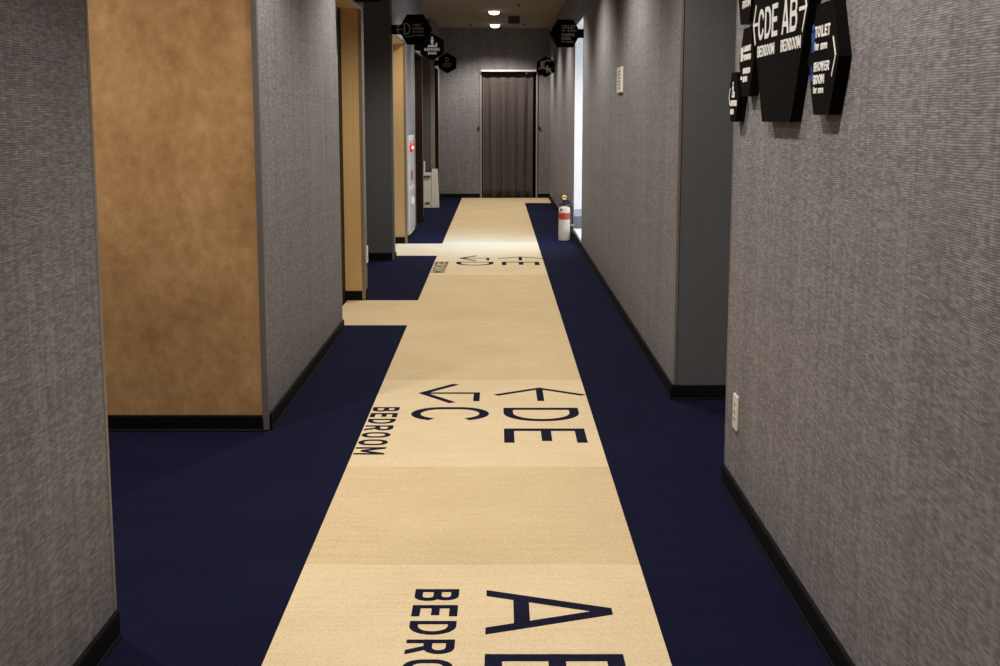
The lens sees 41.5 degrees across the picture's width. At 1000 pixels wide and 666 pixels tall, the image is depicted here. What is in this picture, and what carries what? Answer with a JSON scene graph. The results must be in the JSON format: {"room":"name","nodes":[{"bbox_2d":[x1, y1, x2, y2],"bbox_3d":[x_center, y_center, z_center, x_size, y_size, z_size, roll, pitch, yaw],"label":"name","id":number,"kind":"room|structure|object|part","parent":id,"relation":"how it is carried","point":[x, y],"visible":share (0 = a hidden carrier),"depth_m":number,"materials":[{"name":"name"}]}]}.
{"room":"hostel corridor","nodes":[
{"label":"hostel corridor","id":0,"kind":"room"},
{"bbox_2d":[0,0,113,665],"bbox_3d":[-1.870,-0.071,0.009,1.760,2.782,6.440,0,9,0],"label":"wall","id":1,"kind":"structure","parent":0,"point":[56,587],"depth_m":2.91,"materials":[{"name":"grey fabric"}]},
{"bbox_2d":[72,610,121,665],"bbox_3d":[-0.983,1.266,0.226,0.014,0.069,6.440,0,9,0],"label":"baseboard","id":2,"kind":"structure","parent":1,"relation":"attached to","point":[96,652],"depth_m":3.25,"materials":[{"name":"black plastic"}]},
{"bbox_2d":[84,0,116,611],"bbox_3d":[-0.999,-0.623,3.177,0.023,2.711,0.021,0,9,0],"label":"trim","id":3,"kind":"structure","parent":1,"relation":"attached to","point":[85,1],"depth_m":3.26,"materials":[{"name":"grey metal"}]},
{"bbox_2d":[258,0,342,429],"bbox_3d":[-1.870,-1.172,6.770,1.760,2.782,2.680,0,9,0],"label":"wall","id":4,"kind":"structure","parent":0,"point":[298,57],"depth_m":6.55,"materials":[{"name":"grey paper"}]},
{"bbox_2d":[87,0,261,414],"bbox_3d":[-1.882,-0.990,5.430,1.736,2.711,0.022,0,9,0],"label":"wall panel","id":5,"kind":"object","parent":4,"relation":"attached to","point":[172,81],"visible":0.5,"depth_m":5.49,"materials":[{"name":"brown wood"}]},
{"bbox_2d":[108,415,262,430],"bbox_3d":[-1.882,0.385,5.636,1.736,0.069,0.014,0,9,0],"label":"baseboard","id":6,"kind":"structure","parent":4,"relation":"attached to","point":[115,422],"depth_m":5.63,"materials":[{"name":"black plastic"}]},
{"bbox_2d":[250,0,269,429],"bbox_3d":[-1.002,-0.957,5.437,0.027,2.779,0.030,0,9,0],"label":"trim","id":7,"kind":"structure","parent":4,"relation":"attached to","point":[253,3],"depth_m":5.50,"materials":[{"name":"grey metal"}]},
{"bbox_2d":[270,319,344,428],"bbox_3d":[-0.983,0.165,6.987,0.014,0.069,2.680,0,9,0],"label":"baseboard","id":8,"kind":"structure","parent":4,"relation":"attached to","point":[281,407],"depth_m":6.58,"materials":[{"name":"black plastic"}]},
{"bbox_2d":[354,0,381,1],"bbox_3d":[-0.814,-2.120,7.911,0.352,0.268,0.024,0,9,0],"label":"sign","id":9,"kind":"object","parent":4,"relation":"attached to","point":[354,0],"visible":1,"depth_m":7.92,"materials":[{"name":"black plastic"}]},
{"bbox_2d":[360,2,367,288],"bbox_3d":[-1.870,-1.629,9.573,1.760,2.782,0.180,0,9,0],"label":"wall","id":10,"kind":"structure","parent":0,"point":[361,3],"depth_m":9.64,"materials":[{"name":"grey paper"}]},
{"bbox_2d":[366,246,367,262],"bbox_3d":[-0.985,-0.582,9.774,0.011,0.126,0.080,0,9,0],"label":"wall outlet","id":11,"kind":"object","parent":10,"relation":"attached to","point":[366,246],"visible":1,"depth_m":9.75,"materials":[{"name":"white plastic"}]},
{"bbox_2d":[366,287,369,299],"bbox_3d":[-0.983,-0.292,9.790,0.014,0.069,0.180,0,9,0],"label":"baseboard","id":12,"kind":"structure","parent":10,"relation":"attached to","point":[367,289],"depth_m":9.76,"materials":[{"name":"black plastic"}]},
{"bbox_2d":[363,0,395,252],"bbox_3d":[-1.870,-2.064,12.248,1.760,2.782,0.100,0,9,0],"label":"wall","id":13,"kind":"structure","parent":0,"point":[375,14],"depth_m":12.22,"materials":[{"name":"grey paint"}]},
{"bbox_2d":[368,253,391,259],"bbox_3d":[-1.882,-0.719,12.409,1.736,0.069,0.014,0,9,0],"label":"baseboard","id":14,"kind":"structure","parent":13,"relation":"attached to","point":[371,256],"depth_m":12.41,"materials":[{"name":"black plastic"}]},
{"bbox_2d":[389,0,394,259],"bbox_3d":[-1.002,-2.060,12.211,0.028,2.779,0.034,0,9,0],"label":"trim","id":15,"kind":"structure","parent":13,"relation":"attached to","point":[390,1],"depth_m":12.23,"materials":[{"name":"grey metal"}]},
{"bbox_2d":[393,35,407,243],"bbox_3d":[-1.077,-1.866,13.134,0.186,2.099,1.586,0,9,0],"label":"door","id":16,"kind":"structure","parent":13,"relation":"in","point":[399,61],"depth_m":13.89,"materials":[{"name":"brown wood"}]},
{"bbox_3d":[-0.999,-1.990,13.908,0.026,2.092,0.018,0,9,0],"label":"edge trim","id":17,"kind":"part","parent":16,"relation":"part of","materials":[{"name":"brown metal"}]},
{"bbox_2d":[391,14,431,44],"bbox_3d":[-0.804,-2.768,12.041,0.373,0.268,0.024,0,9,0],"label":"sign","id":18,"kind":"object","parent":13,"relation":"attached to","point":[415,29],"visible":1,"depth_m":12.03,"materials":[{"name":"black plastic"}]},
{"bbox_3d":[-0.943,-2.768,12.042,0.094,0.086,0.020,0,9,0],"label":"mounting arm","id":19,"kind":"part","parent":18,"relation":"part of"},
{"bbox_2d":[392,0,404,40],"bbox_3d":[-1.870,-3.235,12.908,1.760,0.684,1.580,0,9,0],"label":"wall","id":20,"kind":"structure","parent":0,"point":[398,8],"depth_m":12.88,"materials":[{"name":"grey paint"}]},
{"bbox_2d":[404,0,415,243],"bbox_3d":[-1.870,-2.451,14.621,1.760,2.782,1.550,0,9,0],"label":"wall","id":21,"kind":"structure","parent":0,"point":[409,4],"depth_m":14.60,"materials":[{"name":"grey paint"}]},
{"bbox_2d":[407,135,414,234],"bbox_3d":[-0.953,-1.637,14.495,0.075,1.055,0.820,0,9,0],"label":"cabinet","id":22,"kind":"object","parent":21,"relation":"attached to","point":[410,139],"visible":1,"depth_m":14.19,"materials":[{"name":"white metal"}]},
{"bbox_3d":[-0.965,-1.869,14.458,0.006,0.485,0.720,0,9,0],"label":"alarm plate","id":23,"kind":"part","parent":22,"relation":"part of","materials":[{"name":"white metal"}]},
{"bbox_2d":[410,142,413,151],"bbox_3d":[-0.939,-1.989,14.124,0.047,0.108,0.108,0,9,0],"label":"lamp","id":24,"kind":"object","parent":22,"relation":"attached to","point":[411,144],"depth_m":14.08,"materials":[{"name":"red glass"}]},
{"bbox_3d":[-0.965,-1.373,14.538,0.007,0.440,0.720,0,9,0],"label":"cabinet door","id":25,"kind":"part","parent":22,"relation":"part of","materials":[{"name":"white metal"}]},
{"bbox_2d":[407,225,416,242],"bbox_3d":[-0.983,-1.114,14.839,0.014,0.069,1.550,0,9,0],"label":"baseboard","id":26,"kind":"structure","parent":21,"relation":"attached to","point":[413,233],"depth_m":14.78,"materials":[{"name":"black plastic"}]},
{"bbox_2d":[414,50,422,221],"bbox_3d":[-1.060,-2.352,16.119,0.151,2.099,1.376,0,9,0],"label":"door","id":27,"kind":"structure","parent":21,"relation":"in","point":[418,57],"depth_m":16.78,"materials":[{"name":"metal"}]},
{"bbox_3d":[-0.999,-2.459,16.790,0.026,2.092,0.018,0,9,0],"label":"edge trim","id":28,"kind":"part","parent":27,"relation":"part of","materials":[{"name":"black metal"}]},
{"bbox_2d":[414,33,443,60],"bbox_3d":[-0.820,-3.313,15.285,0.339,0.309,0.024,0,9,0],"label":"sign","id":29,"kind":"object","parent":21,"relation":"attached to","point":[433,47],"visible":0.97,"depth_m":15.28,"materials":[{"name":"black plastic"}]},
{"bbox_3d":[-0.941,-3.313,15.286,0.098,0.086,0.020,0,9,0],"label":"mounting arm","id":30,"kind":"part","parent":29,"relation":"part of"},
{"bbox_2d":[414,0,420,53],"bbox_3d":[-1.870,-3.721,15.893,1.760,0.684,1.370,0,9,0],"label":"wall","id":31,"kind":"structure","parent":0,"point":[417,3],"depth_m":15.84,"materials":[{"name":"grey paint"}]},
{"bbox_2d":[421,3,422,137],"bbox_3d":[-1.870,-2.806,16.802,1.760,2.782,0.130,0,9,0],"label":"wall","id":32,"kind":"structure","parent":0,"point":[421,3],"depth_m":16.86,"materials":[{"name":"grey paint"}]},
{"bbox_2d":[422,19,430,200],"bbox_3d":[-1.897,-3.317,19.936,1.705,2.782,0.020,0,9,0],"label":"wall","id":33,"kind":"structure","parent":0,"point":[426,106],"depth_m":19.92,"materials":[{"name":"grey paint"}]},
{"bbox_2d":[434,20,437,67],"bbox_3d":[-1.870,-4.455,20.399,1.760,0.684,1.100,0,9,0],"label":"wall","id":34,"kind":"structure","parent":0,"point":[435,23],"depth_m":20.26,"materials":[{"name":"grey paper"}]},
{"bbox_2d":[437,25,440,194],"bbox_3d":[-1.870,-3.572,21.505,1.760,2.782,0.800,0,9,0],"label":"wall","id":35,"kind":"structure","parent":0,"point":[438,28],"depth_m":21.60,"materials":[{"name":"grey paint"}]},
{"bbox_2d":[434,66,438,186],"bbox_3d":[-1.060,-3.086,20.625,0.151,2.099,1.106,0,9,0],"label":"door","id":36,"kind":"structure","parent":35,"relation":"in","point":[435,67],"depth_m":21.13,"materials":[{"name":"metal"}]},
{"bbox_3d":[-0.999,-3.171,21.163,0.026,2.092,0.018,0,9,0],"label":"edge trim","id":37,"kind":"part","parent":36,"relation":"part of","materials":[{"name":"black metal"}]},
{"bbox_2d":[100,196,830,665],"bbox_3d":[-0.150,-0.239,9.941,5.500,0.080,26.100,0,9,0],"label":"floor","id":38,"kind":"structure","parent":0,"point":[215,533],"depth_m":4.60,"materials":[{"name":"blue carpet"}]},
{"bbox_2d":[423,161,431,207],"bbox_3d":[-1.077,-2.218,19.704,0.123,0.683,0.192,0,9,0],"label":"paper bag","id":39,"kind":"object","parent":38,"relation":"on","point":[427,175],"visible":1,"depth_m":19.65,"materials":[{"name":"beige paper"}]},
{"bbox_2d":[432,166,438,207],"bbox_3d":[-0.964,-2.188,19.735,0.104,0.614,0.180,0,9,0],"label":"paper bag","id":40,"kind":"object","parent":38,"relation":"on","point":[435,189],"visible":1,"depth_m":19.66,"materials":[{"name":"beige paper"}]},
{"bbox_2d":[261,198,671,665],"bbox_3d":[-0.156,-0.223,9.584,1.928,0.003,25.390,0,9,0],"label":"carpet runner","id":41,"kind":"object","parent":38,"relation":"on","point":[475,516],"visible":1,"depth_m":4.57,"materials":[{"name":"beige carpet"}]},
{"bbox_2d":[558,195,573,240],"bbox_3d":[0.722,-1.257,14.405,0.168,0.494,0.128,0,9,0],"label":"fire extinguisher","id":42,"kind":"object","parent":38,"relation":"on","point":[564,225],"visible":1,"depth_m":14.37,"materials":[{"name":"white metal"}]},
{"bbox_2d":[421,0,564,27],"bbox_3d":[-0.150,-3.064,9.481,5.500,0.080,26.100,0,9,0],"label":"ceiling","id":43,"kind":"structure","parent":0,"point":[446,13],"depth_m":18.50,"materials":[{"name":"paint"}]},
{"bbox_2d":[488,10,499,14],"bbox_3d":[-0.080,-4.411,18.177,0.176,0.057,0.176,0,9,0],"label":"recessed light","id":44,"kind":"object","parent":43,"relation":"in","point":[492,12],"visible":1,"depth_m":18.12,"materials":[{"name":"white plastic"}]},
{"bbox_2d":[489,24,499,27],"bbox_3d":[-0.080,-4.837,20.793,0.176,0.057,0.176,0,9,0],"label":"recessed light","id":45,"kind":"object","parent":43,"relation":"in","point":[491,25],"visible":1,"depth_m":20.74,"materials":[{"name":"white plastic"}]},
{"bbox_2d":[508,16,519,23],"bbox_3d":[0.205,-4.556,19.216,0.170,0.105,0.123,0,9,0],"label":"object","id":46,"kind":"object","parent":43,"relation":"attached to","point":[511,19],"visible":1,"depth_m":19.16,"materials":[{"name":"black metal"}]},
{"bbox_2d":[440,28,549,197],"bbox_3d":[-0.150,-3.649,21.974,5.500,2.782,0.150,0,9,0],"label":"wall","id":47,"kind":"structure","parent":0,"point":[459,88],"depth_m":21.84,"materials":[{"name":"grey paper"}]},
{"bbox_2d":[441,194,479,197],"bbox_3d":[-0.662,-2.299,22.111,0.655,0.069,0.014,0,9,0],"label":"baseboard","id":48,"kind":"structure","parent":47,"relation":"attached to","point":[442,195],"depth_m":22.11,"materials":[{"name":"black plastic"}]},
{"bbox_2d":[477,70,539,197],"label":"door frame","id":49,"kind":"structure","parent":47,"relation":"in","point":[481,71],"depth_m":21.87,"materials":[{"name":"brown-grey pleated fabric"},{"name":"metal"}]},
{"bbox_2d":[482,72,535,196],"bbox_3d":[0.146,-3.295,21.978,0.899,2.058,0.086,0,9,0],"label":"door curtain","id":50,"kind":"object","parent":49,"relation":"hanging from","point":[507,99],"visible":1,"depth_m":21.98,"materials":[{"name":"brown fabric"}]},
{"bbox_3d":[0.146,-4.296,21.808,0.899,0.017,0.018,0,9,0],"label":"curtain rod","id":51,"kind":"part","parent":50,"relation":"part of","materials":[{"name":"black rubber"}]},
{"bbox_2d":[537,194,548,197],"bbox_3d":[0.726,-2.299,22.111,0.195,0.069,0.014,0,9,0],"label":"baseboard","id":52,"kind":"structure","parent":47,"relation":"attached to","point":[538,195],"depth_m":22.11,"materials":[{"name":"black plastic"}]},
{"bbox_2d":[549,0,574,227],"bbox_3d":[1.611,-3.042,18.248,1.577,2.782,7.400,0,9,0],"label":"wall","id":53,"kind":"structure","parent":0,"point":[562,81],"depth_m":17.11,"materials":[{"name":"grey paint"}]},
{"bbox_2d":[537,57,553,76],"bbox_3d":[0.690,-4.032,20.011,0.268,0.309,0.042,0,9,0],"label":"sign","id":54,"kind":"object","parent":53,"relation":"attached to","point":[545,66],"visible":1,"depth_m":19.99,"materials":[{"name":"black plastic"}]},
{"bbox_2d":[575,0,583,23],"bbox_3d":[1.062,-3.475,13.694,0.477,0.462,1.450,0,9,0],"label":"wall","id":55,"kind":"structure","parent":0,"point":[579,4],"depth_m":13.84,"materials":[{"name":"grey paper"}]},
{"bbox_2d":[581,0,680,383],"bbox_3d":[1.611,-1.637,9.622,1.577,2.782,7.180,0,9,0],"label":"wall","id":56,"kind":"structure","parent":0,"point":[630,137],"depth_m":8.02,"materials":[{"name":"grey paper"}]},
{"bbox_2d":[549,19,583,47],"bbox_3d":[0.654,-2.944,12.975,0.338,0.268,0.024,0,9,0],"label":"sign","id":57,"kind":"object","parent":56,"relation":"attached to","point":[564,33],"visible":1,"depth_m":12.96,"materials":[{"name":"black plastic"}]},
{"bbox_3d":[0.793,-2.944,12.976,0.059,0.086,0.020,0,9,0],"label":"mounting arm","id":58,"kind":"part","parent":57,"relation":"part of"},
{"bbox_2d":[548,194,672,398],"bbox_3d":[0.816,-1.010,14.197,0.014,0.069,16.050,0,9,0],"label":"baseboard","id":59,"kind":"structure","parent":56,"relation":"attached to","point":[649,356],"depth_m":8.24,"materials":[{"name":"black plastic"}]},
{"bbox_2d":[617,66,622,92],"bbox_3d":[0.814,-1.719,8.970,0.018,0.170,0.330,0,9,0],"label":"notice","id":60,"kind":"object","parent":56,"relation":"attached to","point":[620,69],"visible":1,"depth_m":8.90,"materials":[{"name":"white plastic"}]},
{"bbox_2d":[676,0,736,384],"bbox_3d":[1.536,-1.058,6.069,1.427,2.782,0.020,0,9,0],"label":"wall","id":61,"kind":"structure","parent":0,"point":[709,25],"depth_m":6.12,"materials":[{"name":"grey paint"}]},
{"bbox_2d":[673,0,684,384],"bbox_3d":[0.829,-1.092,6.056,0.016,2.711,0.014,0,9,0],"label":"trim","id":62,"kind":"structure","parent":61,"relation":"attached to","point":[682,1],"depth_m":6.12,"materials":[{"name":"grey metal"}]},
{"bbox_2d":[673,385,725,399],"bbox_3d":[1.536,0.281,6.270,1.427,0.069,0.014,0,9,0],"label":"baseboard","id":63,"kind":"structure","parent":61,"relation":"attached to","point":[680,392],"depth_m":6.27,"materials":[{"name":"black plastic"}]},
{"bbox_2d":[725,0,999,665],"bbox_3d":[1.611,-0.189,0.729,1.577,2.782,7.900,0,9,0],"label":"wall","id":64,"kind":"structure","parent":0,"point":[864,340],"depth_m":2.81,"materials":[{"name":"grey fabric"}]},
{"bbox_2d":[724,0,737,463],"bbox_3d":[0.830,-0.858,4.618,0.018,2.711,0.016,0,9,0],"label":"trim","id":65,"kind":"structure","parent":64,"relation":"attached to","point":[737,0],"depth_m":4.71,"materials":[{"name":"grey metal"}]},
{"bbox_2d":[732,393,738,431],"bbox_3d":[0.818,0.274,4.584,0.010,0.123,0.080,0,9,0],"label":"wall outlet","id":66,"kind":"object","parent":64,"relation":"attached to","point":[735,416],"visible":1,"depth_m":4.56,"materials":[{"name":"white plastic"}]},
{"bbox_2d":[729,72,747,121],"bbox_3d":[0.807,-0.800,4.478,0.033,0.164,0.189,0,9,0],"label":"wall sign","id":67,"kind":"object","parent":64,"relation":"attached to","point":[737,102],"visible":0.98,"depth_m":4.43,"materials":[{"name":"black plastic"}]},
{"bbox_2d":[739,0,753,24],"bbox_3d":[0.807,-1.131,4.253,0.033,0.260,0.299,0,9,0],"label":"wall sign","id":68,"kind":"object","parent":64,"relation":"attached to","point":[745,6],"visible":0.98,"depth_m":4.25,"materials":[{"name":"black plastic"}]},
{"bbox_2d":[739,26,758,95],"bbox_3d":[0.807,-0.872,4.245,0.033,0.216,0.249,0,9,0],"label":"wall sign","id":69,"kind":"object","parent":64,"relation":"attached to","point":[748,58],"visible":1,"depth_m":4.20,"materials":[{"name":"black plastic"}]},
{"bbox_2d":[753,0,820,121],"bbox_3d":[0.807,-0.945,3.745,0.033,0.684,0.789,0,9,0],"label":"wall sign","id":70,"kind":"object","parent":64,"relation":"attached to","point":[783,29],"visible":1,"depth_m":3.69,"materials":[{"name":"black plastic"}]},
{"bbox_2d":[720,464,854,665],"bbox_3d":[0.816,1.148,0.947,0.014,0.069,7.900,0,9,0],"label":"baseboard","id":71,"kind":"structure","parent":64,"relation":"attached to","point":[817,624],"depth_m":3.72,"materials":[{"name":"black plastic"}]},
{"bbox_2d":[808,0,851,114],"bbox_3d":[0.807,-0.673,3.240,0.033,0.272,0.313,0,9,0],"label":"wall sign","id":72,"kind":"object","parent":64,"relation":"attached to","point":[830,55],"visible":1,"depth_m":3.18,"materials":[{"name":"black plastic"}]},
{"bbox_3d":[-1.870,-3.325,19.985,1.760,2.782,0.080,0,9,0],"label":"wall","id":73,"kind":"structure","parent":0,"visible":0},
{"bbox_2d":[430,19,434,168],"bbox_3d":[-1.018,-3.319,19.939,0.060,2.779,0.034,0,9,0],"label":"trim","id":74,"kind":"structure","parent":73,"relation":"attached to","point":[432,97],"depth_m":19.91,"materials":[{"name":"black metal"}]},
{"bbox_2d":[434,53,455,73],"bbox_3d":[-0.824,-4.060,19.855,0.332,0.309,0.024,0,9,0],"label":"sign","id":75,"kind":"object","parent":73,"relation":"attached to","point":[446,62],"visible":1,"depth_m":19.85,"materials":[{"name":"black plastic"}]},
{"bbox_3d":[1.061,-0.995,14.098,0.477,0.075,1.450,0,9,0],"label":"wall","id":76,"kind":"structure","parent":0,"visible":0},
{"bbox_2d":[573,17,582,240],"bbox_3d":[0.927,-2.140,13.912,0.206,2.245,1.448,0,9,0],"label":"window","id":77,"kind":"structure","parent":76,"relation":"in","point":[579,43],"depth_m":14.61,"materials":[{"name":"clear glass"}]},
{"bbox_3d":[0.904,-1.044,14.090,0.161,0.025,1.446,0,9,0],"label":"sill","id":78,"kind":"part","parent":77,"relation":"part of","materials":[{"name":"white"}]},
{"bbox_3d":[0.905,-1.239,14.784,0.160,0.137,0.017,0,9,0],"label":"kick plate","id":79,"kind":"part","parent":77,"relation":"part of","materials":[{"name":"grey metal"}]},
{"bbox_3d":[-1.870,-2.536,8.619,1.760,0.684,1.410,0,9,0],"label":"wall","id":80,"kind":"structure","parent":0,"visible":0},
{"bbox_2d":[336,0,365,303],"bbox_3d":[-1.081,-1.167,8.845,0.193,2.099,1.416,0,9,0],"label":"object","id":81,"kind":"structure","parent":80,"relation":"in","point":[349,30],"depth_m":9.49,"materials":[{"name":"brown wood"}]},
{"bbox_3d":[-0.989,-2.193,8.678,0.010,0.020,1.416,0,9,0],"label":"head trim","id":82,"kind":"part","parent":81,"relation":"part of","materials":[{"name":"wood"}]},
{"bbox_3d":[-0.999,-1.277,9.536,0.026,2.092,0.018,0,9,0],"label":"edge trim","id":83,"kind":"part","parent":81,"relation":"part of","materials":[{"name":"brown wood"}]}
]}

